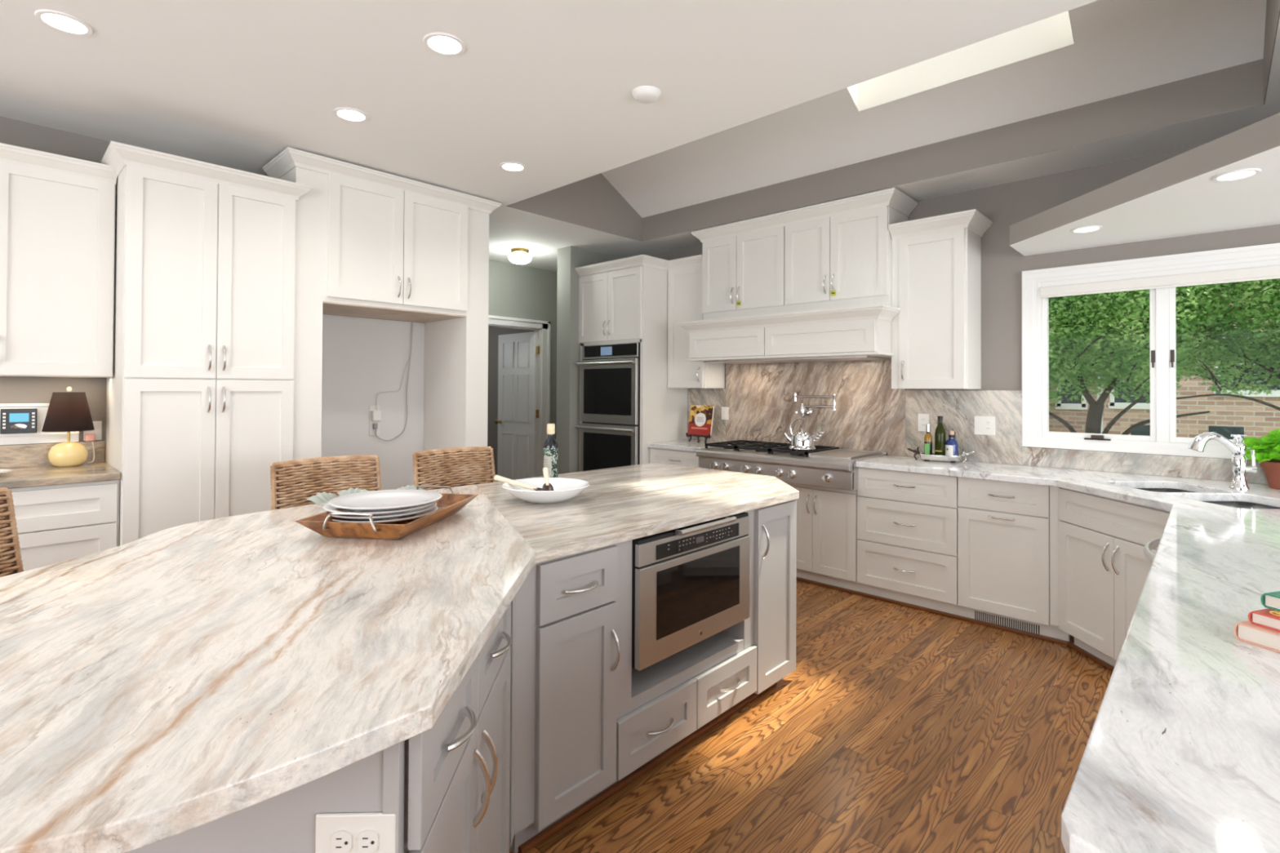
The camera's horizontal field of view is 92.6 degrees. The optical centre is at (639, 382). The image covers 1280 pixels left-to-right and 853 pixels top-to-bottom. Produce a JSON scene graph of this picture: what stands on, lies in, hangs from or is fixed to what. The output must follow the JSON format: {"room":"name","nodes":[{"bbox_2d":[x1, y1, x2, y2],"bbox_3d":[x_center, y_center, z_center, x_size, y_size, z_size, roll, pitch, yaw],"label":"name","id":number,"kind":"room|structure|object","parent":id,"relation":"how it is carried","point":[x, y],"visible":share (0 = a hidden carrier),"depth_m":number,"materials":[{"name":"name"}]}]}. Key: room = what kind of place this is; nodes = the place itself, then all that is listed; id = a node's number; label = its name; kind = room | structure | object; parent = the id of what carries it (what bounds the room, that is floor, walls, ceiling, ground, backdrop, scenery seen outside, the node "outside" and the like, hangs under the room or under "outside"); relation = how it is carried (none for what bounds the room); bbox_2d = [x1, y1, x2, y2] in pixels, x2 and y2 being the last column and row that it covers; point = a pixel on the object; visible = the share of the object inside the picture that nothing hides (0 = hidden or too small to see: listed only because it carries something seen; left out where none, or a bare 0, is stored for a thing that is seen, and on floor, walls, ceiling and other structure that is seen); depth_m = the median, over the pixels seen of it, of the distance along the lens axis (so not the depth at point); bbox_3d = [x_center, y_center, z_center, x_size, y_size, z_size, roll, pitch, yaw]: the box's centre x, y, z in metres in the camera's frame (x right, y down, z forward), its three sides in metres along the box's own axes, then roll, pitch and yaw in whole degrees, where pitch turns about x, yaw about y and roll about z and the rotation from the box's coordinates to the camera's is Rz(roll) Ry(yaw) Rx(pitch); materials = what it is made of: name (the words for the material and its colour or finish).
{"room":"kitchen","nodes":[
{"label":"kitchen","id":0,"kind":"room"},
{"bbox_2d":[0,116,627,489],"bbox_3d":[-2.869,0.036,3.648,0.222,2.760,7.780,0,-1,43],"label":"wall","id":1,"kind":"structure","parent":0,"point":[363,358],"depth_m":4.48,"materials":[{"name":"white paint"}]},
{"bbox_2d":[0,403,79,444],"bbox_3d":[-3.348,0.210,2.957,0.050,0.210,0.960,0,-1,43],"label":"backboard","id":2,"kind":"object","parent":1,"relation":"attached to","point":[40,437],"visible":0.29,"depth_m":3.17,"materials":[{"name":"white paint"}]},
{"bbox_2d":[0,408,37,434],"bbox_3d":[-3.157,0.196,3.108,0.018,0.126,0.132,0,-1,43],"label":"intercom","id":3,"kind":"object","parent":2,"relation":"attached to","point":[11,420],"visible":1,"depth_m":3.10,"materials":[{"name":"black plastic"}]},
{"bbox_2d":[0,440,105,468],"bbox_3d":[-3.332,0.374,2.992,0.020,0.114,1.078,0,-1,43],"label":"backsplash","id":4,"kind":"structure","parent":1,"relation":"attached to","point":[23,455],"depth_m":3.17,"materials":[{"name":"stone"}]},
{"bbox_2d":[0,142,116,377],"bbox_3d":[-3.199,-0.570,2.852,0.406,1.073,1.113,0,-1,43],"label":"upper cabinet","id":5,"kind":"object","parent":1,"relation":"attached to","point":[57,212],"visible":0.92,"depth_m":2.99,"materials":[{"name":"white paint"}]},
{"bbox_2d":[83,421,102,441],"bbox_3d":[-2.994,0.267,3.347,0.030,0.110,0.075,0,-1,43],"label":"outlet","id":6,"kind":"object","parent":1,"relation":"attached to","point":[96,434],"visible":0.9,"depth_m":3.36,"materials":[{"name":"white plastic"}]},
{"bbox_2d":[368,405,381,435],"bbox_3d":[-1.934,0.277,4.440,0.050,0.214,0.083,0,-1,43],"label":"alcove outlet","id":7,"kind":"object","parent":1,"relation":"attached to","point":[375,415],"visible":1,"depth_m":4.42,"materials":[{"name":"white plastic"}]},
{"bbox_2d":[488,259,557,439],"bbox_3d":[-1.690,0.070,6.521,0.120,2.760,1.980,0,-1,43],"label":"wall","id":8,"kind":"structure","parent":0,"point":[517,291],"depth_m":6.90,"materials":[{"name":"grey paint"}]},
{"bbox_2d":[494,331,539,481],"bbox_3d":[-1.476,0.431,7.235,0.770,2.030,0.112,0,-1,43],"label":"door","id":9,"kind":"structure","parent":8,"relation":"in","point":[517,411],"depth_m":7.23,"materials":[{"name":"white paint"}]},
{"bbox_2d":[488,315,550,476],"bbox_3d":[-1.435,0.371,6.767,0.152,2.165,0.985,0,-1,43],"label":"trim","id":10,"kind":"structure","parent":8,"relation":"attached to","point":[543,327],"depth_m":7.02,"materials":[{"name":"white paint"}]},
{"bbox_2d":[506,173,642,241],"bbox_3d":[-0.521,-1.829,5.173,0.080,1.023,1.500,0,-1,43],"label":"wall","id":11,"kind":"structure","parent":0,"point":[593,202],"depth_m":5.23,"materials":[{"name":"grey paint"}]},
{"bbox_2d":[0,0,1279,271],"bbox_3d":[-1.340,-1.390,2.230,11.400,0.080,7.780,0,-1,43],"label":"ceiling","id":12,"kind":"structure","parent":0,"point":[545,86],"depth_m":2.70,"materials":[{"name":"white paint"}]},
{"bbox_2d":[34,8,93,35],"bbox_3d":[-2.163,-1.351,2.299,0.164,0.006,0.164,0,-1,43],"label":"recessed light","id":13,"kind":"object","parent":12,"relation":"in","point":[63,22],"visible":1,"depth_m":2.29,"materials":[{"name":"white paint"}]},
{"bbox_2d":[333,106,368,122],"bbox_3d":[-1.447,-1.339,3.063,0.164,0.006,0.164,0,-1,43],"label":"recessed light","id":14,"kind":"object","parent":12,"relation":"in","point":[349,114],"visible":1,"depth_m":3.06,"materials":[{"name":"white paint"}]},
{"bbox_2d":[422,31,466,56],"bbox_3d":[-0.776,-1.342,2.430,0.164,0.006,0.164,0,-1,43],"label":"recessed light","id":15,"kind":"object","parent":12,"relation":"in","point":[440,43],"visible":1,"depth_m":2.42,"materials":[{"name":"white paint"}]},
{"bbox_2d":[499,161,526,172],"bbox_3d":[-0.784,-1.329,3.771,0.164,0.006,0.164,0,-1,43],"label":"recessed light","id":16,"kind":"object","parent":12,"relation":"in","point":[513,166],"visible":1,"depth_m":3.77,"materials":[{"name":"white paint"}]},
{"bbox_2d":[508,248,531,264],"bbox_3d":[-1.186,-1.242,6.040,0.230,0.140,0.230,0,-1,43],"label":"hall ceiling light","id":17,"kind":"object","parent":12,"relation":"attached to","point":[518,255],"visible":1,"depth_m":5.97,"materials":[{"name":"white glass"}]},
{"bbox_2d":[631,85,661,103],"bbox_3d":[0.029,-1.323,2.824,0.136,0.028,0.136,0,-1,43],"label":"smoke detector","id":18,"kind":"object","parent":12,"relation":"attached to","point":[643,94],"visible":1,"depth_m":2.79,"materials":[{"name":"white paint"}]},
{"bbox_2d":[509,579,1112,852],"bbox_3d":[-1.313,1.435,2.246,11.400,0.050,7.900,0,-1,43],"label":"floor","id":19,"kind":"structure","parent":0,"point":[895,728],"depth_m":2.35,"materials":[{"name":"brown wood"}]},
{"bbox_2d":[0,487,23,577],"bbox_3d":[-1.909,0.871,1.790,0.513,1.064,0.495,0,-1,1],"label":"wicker stool","id":20,"kind":"object","parent":19,"relation":"on","point":[11,562],"visible":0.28,"depth_m":2.01,"materials":[{"name":"wicker"}]},
{"bbox_2d":[8,480,119,571],"bbox_3d":[-3.098,0.937,2.778,0.635,0.938,1.058,0,-1,43],"label":"base cabinet","id":21,"kind":"object","parent":19,"relation":"on","point":[55,523],"visible":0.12,"depth_m":2.83,"materials":[{"name":"white paint"}]},
{"bbox_2d":[0,462,120,488],"bbox_3d":[-3.111,0.449,2.783,0.628,0.035,1.078,0,-1,43],"label":"countertop","id":22,"kind":"structure","parent":21,"relation":"on","point":[44,475],"depth_m":2.90,"materials":[{"name":"stone"}]},
{"bbox_2d":[41,386,94,466],"bbox_3d":[-2.979,0.229,3.188,0.202,0.414,0.202,0,-1,43],"label":"table lamp","id":23,"kind":"object","parent":22,"relation":"on","point":[67,411],"visible":1,"depth_m":3.13,"materials":[{"name":"brown ceramic"}]},
{"bbox_2d":[101,141,311,546],"bbox_3d":[-2.449,0.140,3.428,0.674,2.552,0.881,0,-1,43],"label":"pantry cabinet","id":24,"kind":"object","parent":19,"relation":"on","point":[200,397],"visible":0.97,"depth_m":3.19,"materials":[{"name":"white paint"}]},
{"bbox_2d":[126,603,511,852],"bbox_3d":[-0.656,0.968,1.327,0.684,0.874,0.835,0,-1,-2],"label":"base cabinet","id":25,"kind":"object","parent":19,"relation":"on","point":[446,786],"visible":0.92,"depth_m":0.98,"materials":[{"name":"grey paint"}]},
{"bbox_2d":[315,812,395,852],"bbox_3d":[-0.428,0.689,0.919,0.120,0.080,0.010,0,-1,-2],"label":"island outlet","id":26,"kind":"object","parent":25,"relation":"attached to","point":[359,832],"visible":1,"depth_m":0.92,"materials":[{"name":"white plastic"}]},
{"bbox_2d":[331,829,351,852],"bbox_3d":[-0.447,0.689,0.916,0.029,0.035,0.003,0,-1,-2],"label":"receptacle","id":27,"kind":"object","parent":26,"relation":"attached to","point":[341,839],"depth_m":0.91,"materials":[{"name":"white plastic"}]},
{"bbox_2d":[357,829,377,852],"bbox_3d":[-0.408,0.689,0.917,0.029,0.035,0.003,0,-1,-2],"label":"receptacle","id":28,"kind":"object","parent":26,"relation":"attached to","point":[367,839],"depth_m":0.92,"materials":[{"name":"white plastic"}]},
{"bbox_2d":[270,454,381,510],"bbox_3d":[-1.327,0.883,2.740,0.513,1.064,0.495,0,-1,43],"label":"wicker stool","id":29,"kind":"object","parent":19,"relation":"on","point":[294,482],"visible":0.32,"depth_m":2.85,"materials":[{"name":"wicker"}]},
{"bbox_2d":[262,146,501,460],"bbox_3d":[-1.754,0.054,4.183,0.681,2.746,1.417,0,-1,43],"label":"tall cabinet","id":30,"kind":"object","parent":19,"relation":"on","point":[370,243],"visible":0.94,"depth_m":3.97,"materials":[{"name":"white paint"}]},
{"bbox_2d":[412,446,495,490],"bbox_3d":[-0.874,0.890,3.220,0.513,1.064,0.495,0,-1,43],"label":"wicker stool","id":31,"kind":"object","parent":19,"relation":"on","point":[452,467],"visible":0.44,"depth_m":3.36,"materials":[{"name":"wicker"}]},
{"bbox_2d":[509,544,620,852],"bbox_3d":[-0.457,0.976,2.075,0.655,0.874,0.496,0,-1,43],"label":"base cabinet","id":32,"kind":"object","parent":19,"relation":"on","point":[574,651],"depth_m":1.89,"materials":[{"name":"grey paint"}]},
{"bbox_2d":[575,254,688,471],"bbox_3d":[-0.095,0.174,5.879,0.990,2.556,0.716,0,-1,43],"label":"tall cabinet","id":33,"kind":"object","parent":19,"relation":"on","point":[629,304],"visible":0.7,"depth_m":5.55,"materials":[{"name":"white paint"}]},
{"bbox_2d":[574,342,639,471],"bbox_3d":[-0.126,0.306,5.799,0.755,1.310,0.638,0,-1,43],"label":"double wall oven","id":34,"kind":"object","parent":33,"relation":"in","point":[610,426],"visible":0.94,"depth_m":5.58,"materials":[{"name":"black glass"}]},
{"bbox_2d":[518,682,777,852],"bbox_3d":[0.141,1.409,2.361,0.020,0.020,1.460,0,-1,43],"label":"trim","id":35,"kind":"structure","parent":19,"relation":"on","point":[541,836],"depth_m":2.16,"materials":[{"name":"brown wood"}]},
{"bbox_2d":[649,447,699,467],"bbox_3d":[0.477,1.013,5.404,0.600,0.874,0.595,0,-1,43],"label":"base cabinet","id":36,"kind":"object","parent":19,"relation":"on","point":[657,455],"visible":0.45,"depth_m":5.23,"materials":[{"name":"white paint"}]},
{"bbox_2d":[647,439,719,451],"bbox_3d":[0.475,0.555,5.404,0.596,0.038,0.563,0,-1,43],"label":"countertop","id":37,"kind":"structure","parent":36,"relation":"on","point":[680,445],"depth_m":5.29,"materials":[{"name":"stone"}]},
{"bbox_2d":[685,432,711,443],"bbox_3d":[0.557,0.439,5.514,0.276,0.206,0.147,0,-1,43],"label":"easel","id":38,"kind":"object","parent":37,"relation":"on","point":[706,437],"visible":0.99,"depth_m":5.47,"materials":[{"name":"black metal"}]},
{"bbox_2d":[687,404,714,435],"bbox_3d":[0.549,0.341,5.505,0.254,0.270,0.068,0,-1,43],"label":"cookbook","id":39,"kind":"object","parent":38,"relation":"on","point":[701,417],"visible":1,"depth_m":5.49,"materials":[{"name":"red paper"}]},
{"bbox_2d":[604,509,756,790],"bbox_3d":[0.015,0.981,2.563,0.672,0.878,0.858,0,-1,43],"label":"base cabinet","id":40,"kind":"object","parent":19,"relation":"on","point":[660,704],"depth_m":2.30,"materials":[{"name":"grey paint"}]},
{"bbox_2d":[631,631,743,710],"bbox_3d":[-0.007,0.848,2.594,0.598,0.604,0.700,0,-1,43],"label":"shelf","id":41,"kind":"object","parent":40,"relation":"attached to","point":[655,682],"depth_m":2.39,"materials":[{"name":"grey paint"}]},
{"bbox_2d":[751,500,796,694],"bbox_3d":[0.421,0.990,3.007,0.655,0.874,0.342,0,-1,43],"label":"base cabinet","id":42,"kind":"object","parent":19,"relation":"on","point":[775,536],"visible":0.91,"depth_m":2.80,"materials":[{"name":"grey paint"}]},
{"bbox_2d":[0,463,799,852],"bbox_3d":[-0.429,0.519,2.143,1.835,0.038,3.397,0,-1,43],"label":"countertop","id":43,"kind":"structure","parent":42,"relation":"on","point":[166,683],"depth_m":1.13,"materials":[{"name":"stone"}]},
{"bbox_2d":[294,485,477,539],"bbox_3d":[-0.854,0.450,2.150,0.370,0.091,0.567,0,-1,8],"label":"wooden tray","id":44,"kind":"object","parent":43,"relation":"on","point":[322,523],"visible":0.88,"depth_m":1.93,"materials":[{"name":"brown wood"}]},
{"bbox_2d":[332,505,438,523],"bbox_3d":[-0.917,0.470,2.182,0.374,0.029,0.374,0,-1,43],"label":"dinner plate","id":45,"kind":"object","parent":44,"relation":"on","point":[435,508],"visible":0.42,"depth_m":2.09,"materials":[{"name":"white ceramic"}]},
{"bbox_2d":[322,502,436,519],"bbox_3d":[-0.923,0.456,2.183,0.374,0.029,0.374,0,-1,43],"label":"dinner plate","id":46,"kind":"object","parent":45,"relation":"on","point":[428,508],"visible":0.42,"depth_m":2.07,"materials":[{"name":"white ceramic"}]},
{"bbox_2d":[322,500,436,515],"bbox_3d":[-0.921,0.441,2.179,0.374,0.029,0.374,0,-1,43],"label":"dinner plate","id":47,"kind":"object","parent":46,"relation":"on","point":[326,507],"visible":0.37,"depth_m":2.09,"materials":[{"name":"white ceramic"}]},
{"bbox_2d":[306,491,337,505],"bbox_3d":[-1.120,0.421,2.208,0.091,0.046,0.120,0,-1,23],"label":"napkin","id":48,"kind":"object","parent":47,"relation":"on","point":[319,499],"visible":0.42,"depth_m":2.20,"materials":[{"name":"white fabric"}]},
{"bbox_2d":[328,488,442,511],"bbox_3d":[-0.903,0.426,2.183,0.374,0.029,0.374,0,-1,43],"label":"dinner plate","id":49,"kind":"object","parent":47,"relation":"on","point":[383,500],"visible":1,"depth_m":2.22,"materials":[{"name":"white ceramic"}]},
{"bbox_2d":[502,477,590,503],"bbox_3d":[-0.401,0.469,2.614,0.372,0.071,0.372,0,-1,43],"label":"serving bowl","id":50,"kind":"object","parent":43,"relation":"on","point":[565,489],"visible":0.98,"depth_m":2.53,"materials":[{"name":"white ceramic"}]},
{"bbox_2d":[493,475,542,490],"bbox_3d":[-0.508,0.437,2.623,0.300,0.059,0.048,0,-1,25],"label":"server","id":51,"kind":"object","parent":50,"relation":"in","point":[496,477],"visible":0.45,"depth_m":2.64,"materials":[{"name":"beige"}]},
{"bbox_2d":[542,423,558,477],"bbox_3d":[-0.471,0.364,3.226,0.078,0.292,0.078,0,-1,43],"label":"olive oil bottle","id":52,"kind":"object","parent":43,"relation":"on","point":[550,446],"visible":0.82,"depth_m":3.20,"materials":[{"name":"black glass"}]},
{"bbox_2d":[785,482,857,582],"bbox_3d":[1.164,1.042,4.757,1.282,0.628,0.555,0,-1,43],"label":"base cabinet","id":53,"kind":"object","parent":19,"relation":"on","point":[827,539],"visible":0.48,"depth_m":4.29,"materials":[{"name":"white paint"}]},
{"bbox_2d":[696,440,887,490],"bbox_3d":[1.132,0.610,4.707,1.283,0.230,0.651,0,-1,43],"label":"gas rangetop","id":54,"kind":"object","parent":53,"relation":"on","point":[824,466],"visible":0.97,"depth_m":4.45,"materials":[{"name":"silver metal"}]},
{"bbox_2d":[783,417,824,450],"bbox_3d":[1.214,0.377,4.522,0.228,0.232,0.208,1,-1,-24],"label":"tea kettle","id":55,"kind":"object","parent":54,"relation":"on","point":[801,441],"visible":1,"depth_m":4.47,"materials":[{"name":"silver metal"}]},
{"bbox_2d":[857,467,958,604],"bbox_3d":[1.862,0.962,4.101,0.629,0.782,0.555,0,-1,43],"label":"base cabinet","id":56,"kind":"object","parent":19,"relation":"on","point":[908,522],"visible":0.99,"depth_m":3.91,"materials":[{"name":"white paint"}]},
{"bbox_2d":[795,577,1067,645],"bbox_3d":[1.454,1.433,4.190,2.465,0.020,0.022,0,-1,43],"label":"trim","id":57,"kind":"structure","parent":19,"relation":"on","point":[891,601],"depth_m":3.79,"materials":[{"name":"brown wood"}]},
{"bbox_2d":[796,568,1070,641],"bbox_3d":[1.467,1.394,4.213,2.467,0.100,0.025,0,-1,43],"label":"board","id":58,"kind":"object","parent":19,"relation":"on","point":[1052,631],"visible":0.36,"depth_m":3.96,"materials":[{"name":"white paint"}]},
{"bbox_2d":[972,608,1042,635],"bbox_3d":[2.135,1.396,3.564,0.355,0.066,0.005,0,-1,43],"label":"vent","id":59,"kind":"object","parent":58,"relation":"attached to","point":[1003,620],"visible":0.98,"depth_m":3.56,"materials":[{"name":"white metal"}]},
{"bbox_2d":[958,476,1049,626],"bbox_3d":[2.263,0.960,3.724,0.471,0.782,0.555,0,-1,43],"label":"base cabinet","id":60,"kind":"object","parent":19,"relation":"on","point":[1004,526],"visible":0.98,"depth_m":3.54,"materials":[{"name":"white paint"}]},
{"bbox_2d":[1067,641,1114,671],"bbox_3d":[2.360,1.426,2.963,0.022,0.020,0.780,0,-1,-2],"label":"trim","id":61,"kind":"structure","parent":19,"relation":"on","point":[1073,646],"depth_m":3.18,"materials":[{"name":"brown wood"}]},
{"bbox_2d":[1049,485,1169,666],"bbox_3d":[2.471,1.000,3.038,0.415,0.874,0.946,0,-1,-2],"label":"base cabinet","id":62,"kind":"object","parent":19,"relation":"on","point":[1104,566],"depth_m":3.08,"materials":[{"name":"white paint"}]},
{"bbox_3d":[1.595,0.980,1.417,0.655,0.874,2.530,0,-1,43],"label":"cabinet","id":63,"kind":"object","parent":19,"relation":"on","visible":0},
{"bbox_2d":[855,454,1279,852],"bbox_3d":[1.551,0.529,2.201,2.762,0.038,3.753,0,-1,43],"label":"countertop","id":64,"kind":"structure","parent":63,"relation":"on","point":[1181,754],"depth_m":0.98,"materials":[{"name":"stone"}]},
{"bbox_2d":[907,447,973,462],"bbox_3d":[2.024,0.487,4.124,0.402,0.089,0.150,0,-1,31],"label":"tray","id":65,"kind":"object","parent":64,"relation":"on","point":[953,459],"visible":0.94,"depth_m":4.06,"materials":[{"name":"silver metal"}]},
{"bbox_2d":[934,415,946,455],"bbox_3d":[2.027,0.370,4.129,0.068,0.290,0.070,0,-1,43],"label":"oil bottle","id":66,"kind":"object","parent":65,"relation":"in","point":[940,433],"visible":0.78,"depth_m":4.11,"materials":[{"name":"green glass"}]},
{"bbox_2d":[945,431,958,455],"bbox_3d":[2.083,0.419,4.086,0.078,0.192,0.079,0,-1,43],"label":"oil bottle","id":67,"kind":"object","parent":65,"relation":"in","point":[951,445],"visible":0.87,"depth_m":4.06,"materials":[{"name":"blue glass"}]},
{"bbox_2d":[1136,488,1279,509],"bbox_3d":[2.658,0.654,2.886,0.420,0.185,0.759,0,-1,-2],"label":"double sink","id":68,"kind":"object","parent":64,"relation":"in","point":[1240,504],"visible":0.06,"depth_m":2.89,"materials":[{"name":"grey metal"}]},
{"bbox_2d":[1187,431,1257,489],"bbox_3d":[2.883,0.386,3.035,0.287,0.280,0.072,0,-1,8],"label":"kitchen faucet","id":69,"kind":"object","parent":64,"relation":"on","point":[1238,448],"visible":1,"depth_m":3.01,"materials":[{"name":"silver metal"}]},
{"bbox_2d":[1233,620,1279,653],"bbox_3d":[1.289,0.481,1.099,0.190,0.033,0.262,0,-1,-20],"label":"book","id":70,"kind":"object","parent":64,"relation":"on","point":[1247,632],"visible":0.7,"depth_m":1.16,"materials":[{"name":"brown paper"}]},
{"bbox_2d":[1248,608,1279,631],"bbox_3d":[1.302,0.452,1.093,0.180,0.024,0.252,0,-1,-19],"label":"book","id":71,"kind":"object","parent":70,"relation":"on","point":[1263,618],"visible":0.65,"depth_m":1.16,"materials":[{"name":"red paper"}]},
{"bbox_2d":[1269,610,1279,616],"bbox_3d":[1.313,0.436,1.085,0.170,0.007,0.222,0,-1,-18],"label":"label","id":72,"kind":"object","parent":71,"relation":"on","point":[1273,612],"visible":1,"depth_m":1.16,"materials":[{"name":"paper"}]},
{"bbox_2d":[1260,591,1279,611],"bbox_3d":[1.320,0.419,1.093,0.175,0.027,0.242,0,-1,-17],"label":"book","id":73,"kind":"object","parent":72,"relation":"on","point":[1268,600],"visible":1,"depth_m":1.17,"materials":[{"name":"green paper"}]},
{"bbox_2d":[1244,429,1279,489],"bbox_3d":[3.206,0.379,3.005,0.426,0.297,0.417,0,-1,43],"label":"potted plant","id":74,"kind":"object","parent":64,"relation":"on","point":[1267,448],"visible":0.92,"depth_m":3.03,"materials":[{"name":"green plant"}]},
{"bbox_2d":[1143,537,1160,562],"bbox_3d":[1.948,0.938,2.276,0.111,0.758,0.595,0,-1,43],"label":"handle","id":75,"kind":"object","parent":63,"relation":"in","point":[1153,544],"visible":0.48,"depth_m":2.28,"materials":[{"name":"silver metal"}]},
{"bbox_2d":[487,144,1279,506],"bbox_3d":[1.368,-0.228,5.102,11.400,3.360,0.140,0,-1,43],"label":"wall","id":76,"kind":"structure","parent":0,"point":[1006,205],"depth_m":4.00,"materials":[{"name":"grey paint"}]},
{"bbox_2d":[667,254,724,388],"bbox_3d":[0.502,-0.526,5.564,0.428,1.156,0.381,0,-1,43],"label":"upper cabinet","id":77,"kind":"object","parent":76,"relation":"attached to","point":[685,274],"visible":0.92,"depth_m":5.48,"materials":[{"name":"white paint"}]},
{"bbox_2d":[687,388,725,441],"bbox_3d":[0.623,0.297,5.679,0.436,0.484,0.029,0,-1,43],"label":"backsplash","id":78,"kind":"structure","parent":76,"relation":"attached to","point":[716,397],"depth_m":5.61,"materials":[{"name":"grey stone"}]},
{"bbox_2d":[677,187,918,364],"bbox_3d":[1.160,-0.733,4.772,1.731,1.132,0.626,0,-1,43],"label":"upper cabinet","id":79,"kind":"object","parent":76,"relation":"attached to","point":[811,283],"visible":0.98,"depth_m":4.55,"materials":[{"name":"white paint"}]},
{"bbox_2d":[685,303,893,361],"bbox_3d":[1.174,-0.349,4.785,1.624,0.337,0.580,0,-1,43],"label":"hood","id":80,"kind":"object","parent":79,"relation":"attached to","point":[863,335],"depth_m":4.45,"materials":[{"name":"white paint"}]},
{"bbox_2d":[725,360,906,456],"bbox_3d":[1.358,0.173,4.988,1.581,0.726,0.029,0,-1,43],"label":"backsplash","id":81,"kind":"structure","parent":76,"relation":"attached to","point":[869,415],"depth_m":4.88,"materials":[{"name":"brown stone"}]},
{"bbox_2d":[791,391,835,416],"bbox_3d":[1.394,0.168,4.852,0.381,0.204,0.120,0,-1,43],"label":"pot filler","id":82,"kind":"object","parent":81,"relation":"attached to","point":[807,411],"visible":1,"depth_m":4.84,"materials":[{"name":"silver metal"}]},
{"bbox_2d":[888,208,992,389],"bbox_3d":[2.021,-0.516,4.125,0.544,1.120,0.393,0,-1,43],"label":"upper cabinet","id":83,"kind":"object","parent":76,"relation":"attached to","point":[936,260],"visible":1,"depth_m":4.03,"materials":[{"name":"white paint"}]},
{"bbox_2d":[905,390,1022,465],"bbox_3d":[2.200,0.293,4.194,0.731,0.480,0.029,0,-1,43],"label":"backsplash","id":84,"kind":"structure","parent":76,"relation":"attached to","point":[958,409],"depth_m":4.13,"materials":[{"name":"grey stone"}]},
{"bbox_2d":[974,415,995,435],"bbox_3d":[2.298,0.287,4.076,0.125,0.125,0.008,0,-1,43],"label":"outlet","id":85,"kind":"object","parent":84,"relation":"attached to","point":[984,425],"visible":1,"depth_m":4.07,"materials":[{"name":"white plastic"}]},
{"bbox_2d":[1022,446,1268,484],"bbox_3d":[3.597,0.467,2.876,3.107,0.120,0.029,0,-1,43],"label":"backsplash","id":86,"kind":"structure","parent":76,"relation":"attached to","point":[1166,465],"depth_m":3.53,"materials":[{"name":"stone"}]},
{"bbox_2d":[1022,243,1279,459],"bbox_3d":[2.982,-0.155,3.523,1.329,1.127,0.115,0,-1,43],"label":"window","id":87,"kind":"structure","parent":76,"relation":"in","point":[1162,274],"depth_m":3.53,"materials":[{"name":"white paint"}]},
{"bbox_2d":[600,0,1266,217],"bbox_3d":[0.983,-1.975,3.759,4.050,0.862,1.500,0,-1,43],"label":"ceiling","id":88,"kind":"structure","parent":0,"point":[1120,47],"depth_m":3.61,"materials":[{"name":"white paint"}]},
{"bbox_2d":[847,10,1074,111],"bbox_3d":[1.526,-2.051,3.218,1.137,0.629,0.835,0,-1,43],"label":"skylight","id":89,"kind":"object","parent":88,"relation":"attached to","point":[1055,32],"depth_m":3.47,"materials":[{"name":"white glass"}]},
{"bbox_2d":[642,58,1263,241],"bbox_3d":[1.522,-1.451,4.330,4.050,0.270,0.080,0,-1,43],"label":"ceiling beam","id":90,"kind":"structure","parent":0,"point":[1238,87],"depth_m":3.67,"materials":[{"name":"grey paint"}]},
{"bbox_2d":[1009,112,1279,256],"bbox_3d":[2.752,-0.892,2.416,2.499,0.120,1.888,0,-1,43],"label":"soffit","id":91,"kind":"structure","parent":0,"point":[1200,204],"depth_m":2.88,"materials":[{"name":"white paint"}]},
{"bbox_2d":[1211,168,1261,182],"bbox_3d":[2.389,-0.831,2.451,0.144,0.006,0.144,0,-1,43],"label":"recessed light","id":92,"kind":"object","parent":91,"relation":"in","point":[1236,175],"visible":1,"depth_m":2.45,"materials":[{"name":"white paint"}]},
{"bbox_2d":[1263,0,1279,104],"bbox_3d":[2.486,-1.841,2.343,0.080,1.023,1.500,0,-1,43],"label":"wall","id":93,"kind":"structure","parent":0,"point":[1273,6],"depth_m":2.57,"materials":[{"name":"grey paint"}]},
{"label":"outside","id":94,"kind":"structure","parent":0,"visible":0},
{"bbox_3d":[11.912,2.905,12.642,28.000,0.050,25.200,0,-1,43],"label":"ground","id":95,"kind":"structure","parent":94,"visible":0},
{"bbox_2d":[1048,284,1222,435],"bbox_3d":[4.605,0.318,6.630,2.588,4.931,1.907,0,-1,43],"label":"tree","id":96,"kind":"object","parent":95,"relation":"on","point":[1072,315],"visible":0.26,"depth_m":6.14,"materials":[{"name":"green plant"}]},
{"bbox_2d":[1048,284,1279,439],"bbox_3d":[10.696,-0.439,11.364,12.600,6.600,6.000,0,-1,43],"label":"brick house","id":97,"kind":"structure","parent":95,"relation":"on","point":[1228,415],"depth_m":9.62,"materials":[{"name":"brown brick"}]},
{"bbox_2d":[1125,278,1279,410],"bbox_3d":[6.272,0.426,5.931,1.840,4.719,2.667,1,-1,-42],"label":"tree","id":98,"kind":"object","parent":95,"relation":"on","point":[1233,345],"visible":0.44,"depth_m":5.96,"materials":[{"name":"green plant"}]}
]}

